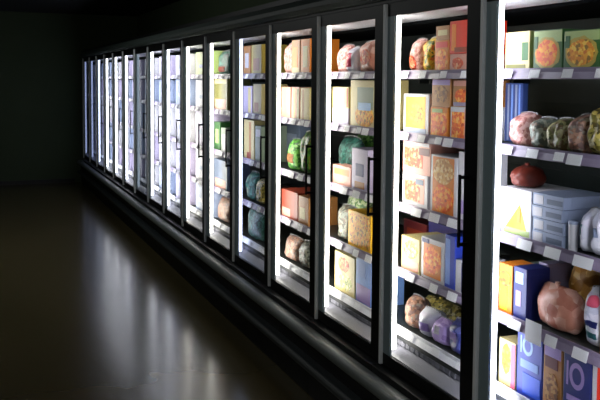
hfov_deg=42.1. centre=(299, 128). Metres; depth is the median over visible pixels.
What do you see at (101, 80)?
carton
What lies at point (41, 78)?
wall
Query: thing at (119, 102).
carton
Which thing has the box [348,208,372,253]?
carton
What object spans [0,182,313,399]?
floor
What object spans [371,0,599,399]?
freezer
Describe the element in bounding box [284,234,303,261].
bag
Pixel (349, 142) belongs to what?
bag
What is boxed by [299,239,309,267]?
bag
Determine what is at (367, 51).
bag
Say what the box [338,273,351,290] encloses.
food picture
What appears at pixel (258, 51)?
carton
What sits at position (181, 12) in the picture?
wall
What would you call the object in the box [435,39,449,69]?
carton
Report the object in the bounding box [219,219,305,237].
shelf
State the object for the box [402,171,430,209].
carton
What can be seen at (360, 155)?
carton
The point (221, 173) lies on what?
carton
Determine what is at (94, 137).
carton
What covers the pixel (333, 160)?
shelf
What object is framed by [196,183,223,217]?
carton
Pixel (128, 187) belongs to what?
freezer
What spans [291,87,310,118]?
carton
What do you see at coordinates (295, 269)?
shelf
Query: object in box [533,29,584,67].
carton
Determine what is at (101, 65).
carton
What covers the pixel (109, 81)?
carton
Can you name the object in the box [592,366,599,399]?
carton
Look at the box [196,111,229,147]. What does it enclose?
carton
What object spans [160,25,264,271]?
freezer
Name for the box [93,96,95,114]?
carton
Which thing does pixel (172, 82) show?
carton
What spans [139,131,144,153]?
carton
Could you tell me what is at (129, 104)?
carton
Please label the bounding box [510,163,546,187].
bag
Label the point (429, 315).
bag
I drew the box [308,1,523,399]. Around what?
freezer
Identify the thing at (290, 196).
carton
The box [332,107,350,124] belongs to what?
carton
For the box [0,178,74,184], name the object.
baseboard
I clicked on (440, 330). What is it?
bag
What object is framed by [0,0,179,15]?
ceiling
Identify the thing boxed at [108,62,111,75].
carton
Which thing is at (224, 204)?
bag
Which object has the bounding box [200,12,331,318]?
freezer
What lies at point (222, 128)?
carton
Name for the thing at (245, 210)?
shelf
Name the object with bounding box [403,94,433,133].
carton
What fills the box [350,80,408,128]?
carton
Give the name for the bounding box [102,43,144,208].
freezer
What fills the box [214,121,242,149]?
carton
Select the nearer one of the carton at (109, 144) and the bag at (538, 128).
the bag at (538, 128)
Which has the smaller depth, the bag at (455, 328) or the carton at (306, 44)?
the bag at (455, 328)
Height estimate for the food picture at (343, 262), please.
0.082 m
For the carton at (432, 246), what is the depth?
3.53 m
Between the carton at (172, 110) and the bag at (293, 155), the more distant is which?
the carton at (172, 110)
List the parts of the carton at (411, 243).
printed panel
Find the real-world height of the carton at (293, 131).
0.302 m
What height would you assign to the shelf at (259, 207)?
0.050 m
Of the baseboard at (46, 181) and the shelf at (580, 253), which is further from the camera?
the baseboard at (46, 181)
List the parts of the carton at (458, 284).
printed panel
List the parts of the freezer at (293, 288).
door, price rail, price rail, price rail, price rail, price rail, handle, ceiling panel, panel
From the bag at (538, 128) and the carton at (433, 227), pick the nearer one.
the bag at (538, 128)
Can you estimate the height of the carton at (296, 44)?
0.220 m
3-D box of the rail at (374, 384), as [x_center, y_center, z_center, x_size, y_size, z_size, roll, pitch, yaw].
[-1.464,0.930,7.930,0.070,0.064,12.160,-1,4,-23]
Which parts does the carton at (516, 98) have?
printed panel, printed panel, printed panel, printed panel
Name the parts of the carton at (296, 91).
printed panel, printed panel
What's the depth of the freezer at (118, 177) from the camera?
10.62 m
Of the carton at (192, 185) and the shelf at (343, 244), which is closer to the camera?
the shelf at (343, 244)
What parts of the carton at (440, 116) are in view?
printed panel, printed panel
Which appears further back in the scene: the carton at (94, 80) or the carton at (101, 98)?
the carton at (94, 80)
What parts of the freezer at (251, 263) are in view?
door, price rail, price rail, price rail, price rail, price rail, handle, ceiling panel, panel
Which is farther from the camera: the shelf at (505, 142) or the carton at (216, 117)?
the carton at (216, 117)
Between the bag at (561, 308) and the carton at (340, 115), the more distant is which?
the carton at (340, 115)
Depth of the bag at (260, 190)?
5.66 m
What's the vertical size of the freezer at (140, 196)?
2.300 m
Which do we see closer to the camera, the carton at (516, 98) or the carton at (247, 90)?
the carton at (516, 98)
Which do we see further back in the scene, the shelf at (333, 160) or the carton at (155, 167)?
the carton at (155, 167)
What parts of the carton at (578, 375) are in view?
printed panel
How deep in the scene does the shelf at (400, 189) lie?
4.15 m
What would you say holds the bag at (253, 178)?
on the freezer at (251, 263)
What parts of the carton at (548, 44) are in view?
printed panel, printed panel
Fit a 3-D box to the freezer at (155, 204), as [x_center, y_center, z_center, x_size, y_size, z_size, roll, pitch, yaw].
[-1.144,0.121,8.427,0.930,2.300,0.760,-1,4,-23]
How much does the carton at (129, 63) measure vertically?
0.212 m
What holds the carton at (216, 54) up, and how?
on the freezer at (193, 228)
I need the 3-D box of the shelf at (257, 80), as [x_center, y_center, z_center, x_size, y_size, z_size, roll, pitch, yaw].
[-0.522,-0.447,7.001,0.700,0.050,0.756,-1,4,-23]
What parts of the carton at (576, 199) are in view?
printed panel, printed panel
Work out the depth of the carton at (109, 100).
11.60 m
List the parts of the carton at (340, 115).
printed panel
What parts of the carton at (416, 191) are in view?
printed panel, printed panel, printed panel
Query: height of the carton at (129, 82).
0.248 m
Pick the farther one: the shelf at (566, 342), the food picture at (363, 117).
the food picture at (363, 117)
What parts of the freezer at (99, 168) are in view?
door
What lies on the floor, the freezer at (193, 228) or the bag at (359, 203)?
the freezer at (193, 228)
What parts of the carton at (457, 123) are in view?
printed panel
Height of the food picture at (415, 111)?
0.102 m
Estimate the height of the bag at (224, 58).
0.214 m
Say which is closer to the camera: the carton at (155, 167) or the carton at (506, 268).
the carton at (506, 268)
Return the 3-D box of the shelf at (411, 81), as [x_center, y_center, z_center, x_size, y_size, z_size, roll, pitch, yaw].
[0.365,-0.313,4.905,0.700,0.050,0.756,-1,4,-23]
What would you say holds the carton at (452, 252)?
on the freezer at (418, 366)
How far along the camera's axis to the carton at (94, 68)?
13.01 m
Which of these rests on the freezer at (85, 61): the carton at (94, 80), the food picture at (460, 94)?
the carton at (94, 80)
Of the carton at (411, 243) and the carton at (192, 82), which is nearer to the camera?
the carton at (411, 243)
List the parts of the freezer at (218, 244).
door, handle, price rail, price rail, price rail, price rail, price rail, ceiling panel, panel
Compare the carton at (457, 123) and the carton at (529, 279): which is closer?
the carton at (529, 279)
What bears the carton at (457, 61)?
on the freezer at (418, 366)
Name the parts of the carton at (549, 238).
printed panel, printed panel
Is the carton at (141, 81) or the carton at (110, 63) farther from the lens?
the carton at (110, 63)
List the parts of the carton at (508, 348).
printed panel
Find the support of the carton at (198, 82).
on the freezer at (193, 228)
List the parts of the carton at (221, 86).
printed panel, printed panel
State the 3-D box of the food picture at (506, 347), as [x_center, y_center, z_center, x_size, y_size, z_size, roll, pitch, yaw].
[0.808,0.900,3.052,0.001,0.123,0.056,-1,4,-23]
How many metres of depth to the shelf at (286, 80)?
6.70 m
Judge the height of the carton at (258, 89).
0.224 m
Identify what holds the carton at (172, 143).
on the freezer at (155, 204)
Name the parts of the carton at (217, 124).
printed panel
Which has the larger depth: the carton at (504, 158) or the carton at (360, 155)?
the carton at (360, 155)
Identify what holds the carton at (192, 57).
on the freezer at (172, 216)
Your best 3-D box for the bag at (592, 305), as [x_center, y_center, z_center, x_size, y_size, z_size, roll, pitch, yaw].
[1.029,0.642,2.668,0.123,0.212,0.091,-1,4,-23]
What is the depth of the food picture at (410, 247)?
3.71 m
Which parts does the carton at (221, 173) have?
printed panel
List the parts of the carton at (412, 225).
printed panel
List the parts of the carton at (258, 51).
printed panel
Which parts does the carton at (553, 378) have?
printed panel, printed panel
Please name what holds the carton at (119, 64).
on the freezer at (108, 174)
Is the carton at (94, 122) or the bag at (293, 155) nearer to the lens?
the bag at (293, 155)
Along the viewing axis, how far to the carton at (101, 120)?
12.39 m
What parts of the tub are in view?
lid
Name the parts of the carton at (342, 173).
printed panel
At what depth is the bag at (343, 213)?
4.40 m
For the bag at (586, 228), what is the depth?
2.67 m
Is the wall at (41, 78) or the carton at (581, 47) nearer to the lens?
the carton at (581, 47)
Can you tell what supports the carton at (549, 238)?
on the freezer at (485, 386)
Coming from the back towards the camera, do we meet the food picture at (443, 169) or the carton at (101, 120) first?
the carton at (101, 120)
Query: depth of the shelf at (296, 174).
4.92 m
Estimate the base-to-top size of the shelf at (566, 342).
0.050 m
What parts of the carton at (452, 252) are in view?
printed panel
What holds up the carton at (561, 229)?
on the carton at (549, 238)
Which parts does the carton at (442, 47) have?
printed panel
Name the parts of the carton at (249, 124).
printed panel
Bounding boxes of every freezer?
[81,49,132,187]
[87,47,121,193]
[94,45,128,201]
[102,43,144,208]
[110,40,175,217]
[120,37,160,228]
[131,34,201,240]
[144,30,213,255]
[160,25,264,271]
[178,19,294,292]
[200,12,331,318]
[228,3,374,350]
[262,0,435,393]
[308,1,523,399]
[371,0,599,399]
[472,0,599,399]
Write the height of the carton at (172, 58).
0.215 m
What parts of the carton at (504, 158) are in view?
printed panel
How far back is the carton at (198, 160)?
7.09 m
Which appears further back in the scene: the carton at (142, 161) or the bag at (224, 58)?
the carton at (142, 161)
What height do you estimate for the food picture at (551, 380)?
0.130 m
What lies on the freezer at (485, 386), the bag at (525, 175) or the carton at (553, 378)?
the carton at (553, 378)
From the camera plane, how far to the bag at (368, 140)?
4.64 m
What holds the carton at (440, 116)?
on the freezer at (418, 366)
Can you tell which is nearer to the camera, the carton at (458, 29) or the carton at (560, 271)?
the carton at (560, 271)
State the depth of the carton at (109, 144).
11.68 m
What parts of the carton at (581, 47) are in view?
printed panel, printed panel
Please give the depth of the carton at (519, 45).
2.95 m
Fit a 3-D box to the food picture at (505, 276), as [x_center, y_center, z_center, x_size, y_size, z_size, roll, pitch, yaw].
[0.803,0.587,3.049,0.001,0.063,0.062,-1,4,-23]
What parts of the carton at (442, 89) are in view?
printed panel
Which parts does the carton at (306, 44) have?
printed panel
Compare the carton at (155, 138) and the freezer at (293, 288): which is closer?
the freezer at (293, 288)
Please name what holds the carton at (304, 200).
on the freezer at (293, 288)
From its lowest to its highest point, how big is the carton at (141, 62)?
0.205 m
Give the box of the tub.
[568,220,578,251]
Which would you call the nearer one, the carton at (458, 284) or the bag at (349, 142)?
the carton at (458, 284)
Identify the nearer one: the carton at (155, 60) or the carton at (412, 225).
the carton at (412, 225)
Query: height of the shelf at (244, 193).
0.050 m
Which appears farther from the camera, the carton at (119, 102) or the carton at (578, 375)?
the carton at (119, 102)
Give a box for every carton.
[93,65,95,75]
[93,79,95,93]
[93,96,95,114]
[93,117,95,133]
[93,136,95,150]
[100,64,102,75]
[100,79,111,94]
[100,97,103,116]
[100,119,103,136]
[100,139,103,154]
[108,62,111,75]
[108,80,111,95]
[108,98,111,118]
[108,121,111,139]
[108,143,111,158]
[117,62,121,75]
[117,80,121,96]
[117,100,121,121]
[117,124,121,143]
[117,147,121,164]
[127,60,132,75]
[127,80,132,98]
[127,101,132,124]
[128,128,132,148]
[128,152,132,169]
[132,60,144,75]
[133,157,144,176]
[139,79,144,99]
[139,103,144,127]
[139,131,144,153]
[145,58,158,74]
[145,79,161,101]
[145,104,158,131]
[145,133,158,159]
[145,160,158,184]
[159,55,175,74]
[159,80,175,103]
[159,106,175,136]
[159,137,175,166]
[159,166,175,193]
[176,54,195,74]
[176,79,199,105]
[176,108,195,141]
[176,143,195,174]
[176,174,195,204]
[196,51,222,73]
[196,80,213,107]
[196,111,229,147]
[196,149,223,184]
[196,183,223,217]
[214,79,249,109]
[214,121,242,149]
[214,158,249,190]
[221,127,243,152]
[243,46,251,73]
[243,86,252,112]
[244,119,264,159]
[251,44,286,72]
[253,84,286,114]
[255,125,286,162]
[281,87,291,117]
[282,187,309,221]
[283,123,310,161]
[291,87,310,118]
[292,39,300,72]
[299,195,337,226]
[300,88,332,120]
[301,38,338,71]
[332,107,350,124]
[333,87,350,107]
[333,163,351,187]
[335,250,355,298]
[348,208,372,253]
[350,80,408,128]
[352,147,372,192]
[356,257,403,307]
[401,232,441,274]
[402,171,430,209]
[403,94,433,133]
[403,140,464,176]
[404,217,428,233]
[421,233,450,285]
[429,221,462,233]
[430,107,450,136]
[430,153,458,217]
[432,79,465,106]
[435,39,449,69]
[436,25,449,39]
[445,233,462,289]
[450,20,506,53]
[450,54,504,69]
[450,107,504,140]
[453,80,509,106]
[455,257,504,292]
[459,151,507,219]
[498,260,533,315]
[499,334,517,390]
[500,183,574,238]
[504,83,527,141]
[505,31,533,68]
[513,263,549,320]
[517,332,543,399]
[532,204,589,222]
[532,229,579,248]
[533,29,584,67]
[533,189,599,210]
[533,217,580,236]
[539,260,571,287]
[543,344,563,399]
[563,352,592,399]
[564,28,599,66]
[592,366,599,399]
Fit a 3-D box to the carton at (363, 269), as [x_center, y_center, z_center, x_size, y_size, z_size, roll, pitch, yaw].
[0.430,0.807,4.200,0.201,0.258,0.176,-1,4,-23]
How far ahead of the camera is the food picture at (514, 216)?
2.99 m
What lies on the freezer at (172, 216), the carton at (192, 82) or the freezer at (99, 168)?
the carton at (192, 82)
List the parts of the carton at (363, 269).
printed panel, printed panel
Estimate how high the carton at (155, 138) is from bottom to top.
0.279 m
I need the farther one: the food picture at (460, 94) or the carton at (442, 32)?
the carton at (442, 32)
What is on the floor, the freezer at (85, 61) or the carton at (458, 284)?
the freezer at (85, 61)
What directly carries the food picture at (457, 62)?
attached to the carton at (457, 61)
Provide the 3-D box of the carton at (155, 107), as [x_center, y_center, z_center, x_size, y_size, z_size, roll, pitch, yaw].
[-1.651,-0.131,9.091,0.201,0.305,0.551,-1,4,-23]
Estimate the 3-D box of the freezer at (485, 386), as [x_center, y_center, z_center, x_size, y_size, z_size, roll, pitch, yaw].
[1.230,0.480,2.820,0.930,2.300,0.800,-1,4,-23]
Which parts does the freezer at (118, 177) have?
door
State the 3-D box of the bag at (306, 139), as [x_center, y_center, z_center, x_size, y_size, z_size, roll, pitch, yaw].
[0.078,0.149,4.931,0.140,0.277,0.214,-1,4,-23]
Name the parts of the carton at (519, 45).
printed panel, printed panel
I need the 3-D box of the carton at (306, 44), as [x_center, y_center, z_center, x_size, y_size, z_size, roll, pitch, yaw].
[0.124,-0.448,4.872,0.201,0.220,0.143,-1,4,-23]
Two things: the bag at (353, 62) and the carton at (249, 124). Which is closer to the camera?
the bag at (353, 62)
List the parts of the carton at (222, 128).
printed panel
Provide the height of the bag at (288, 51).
0.218 m
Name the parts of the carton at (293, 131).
printed panel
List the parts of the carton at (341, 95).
printed panel, printed panel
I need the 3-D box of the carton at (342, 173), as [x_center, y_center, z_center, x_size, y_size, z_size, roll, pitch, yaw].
[0.270,0.265,4.402,0.081,0.113,0.231,-1,4,-23]
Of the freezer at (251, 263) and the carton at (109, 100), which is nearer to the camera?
the freezer at (251, 263)
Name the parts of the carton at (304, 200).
printed panel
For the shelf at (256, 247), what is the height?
0.050 m
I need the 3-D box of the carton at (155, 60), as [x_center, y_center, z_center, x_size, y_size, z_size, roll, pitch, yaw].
[-1.646,-0.710,9.056,0.201,0.207,0.551,-1,4,-23]
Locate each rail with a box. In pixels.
[77,160,409,399]
[77,170,361,399]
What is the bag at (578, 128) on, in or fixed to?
on the freezer at (485, 386)
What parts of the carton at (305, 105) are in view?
printed panel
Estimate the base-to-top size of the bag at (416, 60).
0.168 m
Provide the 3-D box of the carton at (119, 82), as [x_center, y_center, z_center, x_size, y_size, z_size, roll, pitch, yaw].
[-2.536,-0.577,11.168,0.201,0.250,0.551,-1,4,-23]
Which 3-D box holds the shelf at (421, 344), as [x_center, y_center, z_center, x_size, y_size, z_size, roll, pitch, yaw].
[0.947,1.003,3.582,0.700,0.050,0.756,-1,4,-23]
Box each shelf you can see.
[214,205,250,220]
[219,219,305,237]
[228,185,295,200]
[249,234,339,259]
[251,199,342,214]
[256,79,284,81]
[280,157,338,169]
[285,79,296,81]
[287,255,404,287]
[291,168,402,181]
[329,214,403,238]
[338,233,509,266]
[355,280,460,325]
[369,79,428,83]
[372,181,402,201]
[402,321,517,381]
[501,141,516,144]
[511,79,529,84]
[534,320,599,353]
[577,248,599,257]
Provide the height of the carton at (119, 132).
0.280 m
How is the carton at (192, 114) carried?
on the freezer at (172, 216)
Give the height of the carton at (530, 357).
0.263 m
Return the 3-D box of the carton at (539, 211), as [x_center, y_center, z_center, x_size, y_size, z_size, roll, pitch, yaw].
[0.995,0.305,2.867,0.221,0.045,0.162,-1,4,-23]
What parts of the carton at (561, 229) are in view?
printed panel, printed panel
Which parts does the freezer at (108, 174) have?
door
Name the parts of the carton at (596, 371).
printed panel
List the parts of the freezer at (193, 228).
door, handle, price rail, price rail, price rail, price rail, price rail, ceiling panel, panel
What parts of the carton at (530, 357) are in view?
printed panel, printed panel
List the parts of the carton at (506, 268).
printed panel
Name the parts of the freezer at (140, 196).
door, handle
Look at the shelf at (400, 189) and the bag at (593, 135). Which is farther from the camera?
the shelf at (400, 189)
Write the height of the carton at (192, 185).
0.248 m
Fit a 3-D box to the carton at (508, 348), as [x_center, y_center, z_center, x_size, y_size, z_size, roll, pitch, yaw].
[0.901,0.916,3.087,0.201,0.182,0.103,-1,4,-23]
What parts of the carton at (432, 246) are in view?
printed panel, printed panel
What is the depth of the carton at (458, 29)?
3.31 m
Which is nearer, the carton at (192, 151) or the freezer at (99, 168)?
the carton at (192, 151)
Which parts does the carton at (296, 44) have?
printed panel, printed panel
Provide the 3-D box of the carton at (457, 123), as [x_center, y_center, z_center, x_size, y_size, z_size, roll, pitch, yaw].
[0.771,-0.023,3.357,0.201,0.142,0.143,-1,4,-23]
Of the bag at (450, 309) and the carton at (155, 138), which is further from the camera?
the carton at (155, 138)
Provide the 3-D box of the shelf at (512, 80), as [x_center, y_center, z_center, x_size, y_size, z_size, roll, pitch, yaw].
[0.957,-0.224,3.507,0.700,0.050,0.756,-1,4,-23]
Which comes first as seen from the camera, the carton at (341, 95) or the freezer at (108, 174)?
the carton at (341, 95)
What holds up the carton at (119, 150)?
on the freezer at (108, 174)
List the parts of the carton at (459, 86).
printed panel, printed panel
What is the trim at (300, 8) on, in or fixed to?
attached to the freezer at (485, 386)
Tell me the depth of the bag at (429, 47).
3.55 m
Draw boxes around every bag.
[218,50,229,73]
[218,195,229,222]
[245,171,262,199]
[248,208,264,241]
[256,178,264,203]
[284,42,291,72]
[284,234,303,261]
[287,138,304,171]
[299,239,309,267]
[300,130,310,172]
[337,44,355,71]
[338,135,364,164]
[338,203,357,239]
[347,46,360,71]
[347,196,372,207]
[358,134,373,146]
[359,40,374,70]
[405,293,430,328]
[409,38,427,69]
[419,305,446,336]
[423,36,435,69]
[426,295,460,320]
[431,316,453,345]
[449,317,460,353]
[509,111,542,147]
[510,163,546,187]
[529,116,557,149]
[537,281,584,334]
[547,117,575,151]
[568,113,598,153]
[568,266,599,302]
[579,206,599,252]
[584,285,599,346]
[587,108,599,153]
[591,211,599,254]
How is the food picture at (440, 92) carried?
attached to the carton at (442, 89)
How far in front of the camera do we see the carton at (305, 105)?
4.84 m
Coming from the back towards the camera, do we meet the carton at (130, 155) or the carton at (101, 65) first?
the carton at (101, 65)
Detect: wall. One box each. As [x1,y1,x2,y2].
[0,11,136,181]
[137,0,277,35]
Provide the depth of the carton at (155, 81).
8.80 m
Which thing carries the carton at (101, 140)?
on the freezer at (92, 161)
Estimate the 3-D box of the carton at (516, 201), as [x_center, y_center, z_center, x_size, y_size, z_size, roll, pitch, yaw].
[0.926,0.319,3.030,0.222,0.182,0.183,-1,4,-23]
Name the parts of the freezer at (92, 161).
door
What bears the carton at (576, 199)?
on the carton at (539, 211)
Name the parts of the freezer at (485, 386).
price rail, ceiling panel, price rail, price rail, price rail, price rail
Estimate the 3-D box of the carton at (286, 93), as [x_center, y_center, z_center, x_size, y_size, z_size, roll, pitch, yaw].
[-0.002,-0.173,5.183,0.201,0.208,0.161,-1,4,-23]
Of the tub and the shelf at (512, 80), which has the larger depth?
the shelf at (512, 80)
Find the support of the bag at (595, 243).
on the freezer at (485, 386)
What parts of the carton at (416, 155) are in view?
printed panel, printed panel, printed panel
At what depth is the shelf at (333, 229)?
4.80 m
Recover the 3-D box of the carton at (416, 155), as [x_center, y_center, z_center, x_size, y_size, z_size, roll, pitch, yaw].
[0.635,0.135,3.685,0.202,0.150,0.247,-1,4,-23]
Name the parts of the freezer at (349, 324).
door, price rail, price rail, price rail, price rail, price rail, handle, ceiling panel, panel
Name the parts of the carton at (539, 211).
printed panel, printed panel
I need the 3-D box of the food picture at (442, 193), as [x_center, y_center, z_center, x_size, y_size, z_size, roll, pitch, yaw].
[0.630,0.309,3.447,0.002,0.121,0.160,-1,4,-23]
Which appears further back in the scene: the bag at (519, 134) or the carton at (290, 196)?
the carton at (290, 196)
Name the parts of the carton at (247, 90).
printed panel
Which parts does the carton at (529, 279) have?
printed panel, printed panel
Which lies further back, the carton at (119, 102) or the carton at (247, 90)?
the carton at (119, 102)
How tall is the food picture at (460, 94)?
0.064 m
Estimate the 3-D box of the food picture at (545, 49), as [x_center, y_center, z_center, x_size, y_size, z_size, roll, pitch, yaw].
[0.888,-0.274,2.812,0.002,0.098,0.116,-1,4,-23]
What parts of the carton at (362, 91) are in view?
printed panel, printed panel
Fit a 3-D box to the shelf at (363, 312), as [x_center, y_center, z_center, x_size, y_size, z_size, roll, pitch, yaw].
[0.651,0.959,4.280,0.700,0.050,0.756,-1,4,-23]
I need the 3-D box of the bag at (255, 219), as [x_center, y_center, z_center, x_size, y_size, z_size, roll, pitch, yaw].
[-0.287,0.703,5.837,0.154,0.255,0.422,-1,4,-23]
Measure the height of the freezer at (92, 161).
2.300 m
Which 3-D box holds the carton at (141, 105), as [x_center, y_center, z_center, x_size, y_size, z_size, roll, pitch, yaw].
[-1.946,-0.177,9.789,0.201,0.308,0.551,-1,4,-23]
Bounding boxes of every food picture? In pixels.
[338,257,348,272]
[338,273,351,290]
[355,109,372,126]
[403,240,417,258]
[408,104,422,125]
[423,246,440,274]
[433,159,453,184]
[433,184,452,212]
[434,86,447,102]
[435,49,447,69]
[452,57,462,68]
[455,89,465,101]
[500,271,510,286]
[502,343,510,373]
[503,205,525,230]
[535,39,556,65]
[545,374,558,399]
[567,39,594,65]
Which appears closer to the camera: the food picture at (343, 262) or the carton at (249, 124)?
the food picture at (343, 262)
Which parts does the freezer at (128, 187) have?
door, handle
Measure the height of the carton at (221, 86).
0.267 m
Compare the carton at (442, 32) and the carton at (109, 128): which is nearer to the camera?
the carton at (442, 32)
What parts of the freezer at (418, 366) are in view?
price rail, price rail, price rail, price rail, door, price rail, handle, ceiling panel, panel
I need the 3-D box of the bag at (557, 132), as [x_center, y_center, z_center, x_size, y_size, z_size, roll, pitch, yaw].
[0.976,0.019,2.837,0.168,0.124,0.101,-1,4,-23]
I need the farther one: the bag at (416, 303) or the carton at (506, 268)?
the bag at (416, 303)
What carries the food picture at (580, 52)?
attached to the carton at (581, 47)
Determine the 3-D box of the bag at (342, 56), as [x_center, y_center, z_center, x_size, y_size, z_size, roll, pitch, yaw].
[0.277,-0.396,4.423,0.129,0.172,0.148,-1,4,-23]
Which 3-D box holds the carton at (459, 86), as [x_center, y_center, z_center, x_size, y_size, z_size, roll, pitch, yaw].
[0.775,-0.151,3.341,0.202,0.114,0.126,-1,4,-23]
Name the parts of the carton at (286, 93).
printed panel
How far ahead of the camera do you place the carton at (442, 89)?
3.43 m
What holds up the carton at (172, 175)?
on the freezer at (155, 204)
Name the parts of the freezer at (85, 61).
door, panel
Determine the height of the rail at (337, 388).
0.060 m
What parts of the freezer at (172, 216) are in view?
door, handle, price rail, price rail, price rail, price rail, price rail, ceiling panel, panel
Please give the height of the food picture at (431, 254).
0.128 m
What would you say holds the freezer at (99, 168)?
on the floor
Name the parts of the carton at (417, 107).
printed panel, printed panel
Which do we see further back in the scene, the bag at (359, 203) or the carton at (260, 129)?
the carton at (260, 129)
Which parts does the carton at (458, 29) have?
printed panel, printed panel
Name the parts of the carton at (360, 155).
printed panel, printed panel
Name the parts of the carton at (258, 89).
printed panel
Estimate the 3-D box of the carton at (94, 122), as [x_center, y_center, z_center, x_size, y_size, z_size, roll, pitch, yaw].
[-3.428,-0.071,13.302,0.201,0.278,0.551,-1,4,-23]
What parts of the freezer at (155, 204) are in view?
door, handle, price rail, price rail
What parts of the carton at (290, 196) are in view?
printed panel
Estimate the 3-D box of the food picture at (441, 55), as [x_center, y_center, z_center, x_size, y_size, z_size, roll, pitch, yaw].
[0.624,-0.306,3.438,0.001,0.094,0.099,-1,4,-23]
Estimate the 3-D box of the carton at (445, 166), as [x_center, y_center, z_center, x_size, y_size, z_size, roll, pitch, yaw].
[0.725,0.249,3.478,0.202,0.263,0.211,-1,4,-23]
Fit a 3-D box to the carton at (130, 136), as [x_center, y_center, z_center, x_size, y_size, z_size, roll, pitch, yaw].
[-2.245,0.105,10.507,0.201,0.284,0.551,-1,4,-23]
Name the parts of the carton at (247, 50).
printed panel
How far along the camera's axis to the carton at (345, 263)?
4.36 m
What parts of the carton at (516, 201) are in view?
printed panel, printed panel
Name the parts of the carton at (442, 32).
printed panel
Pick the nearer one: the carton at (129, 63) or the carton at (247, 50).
the carton at (247, 50)
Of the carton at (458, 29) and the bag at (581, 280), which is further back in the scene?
the carton at (458, 29)
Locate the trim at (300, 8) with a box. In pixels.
[80,0,386,56]
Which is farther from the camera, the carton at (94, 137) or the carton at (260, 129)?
the carton at (94, 137)

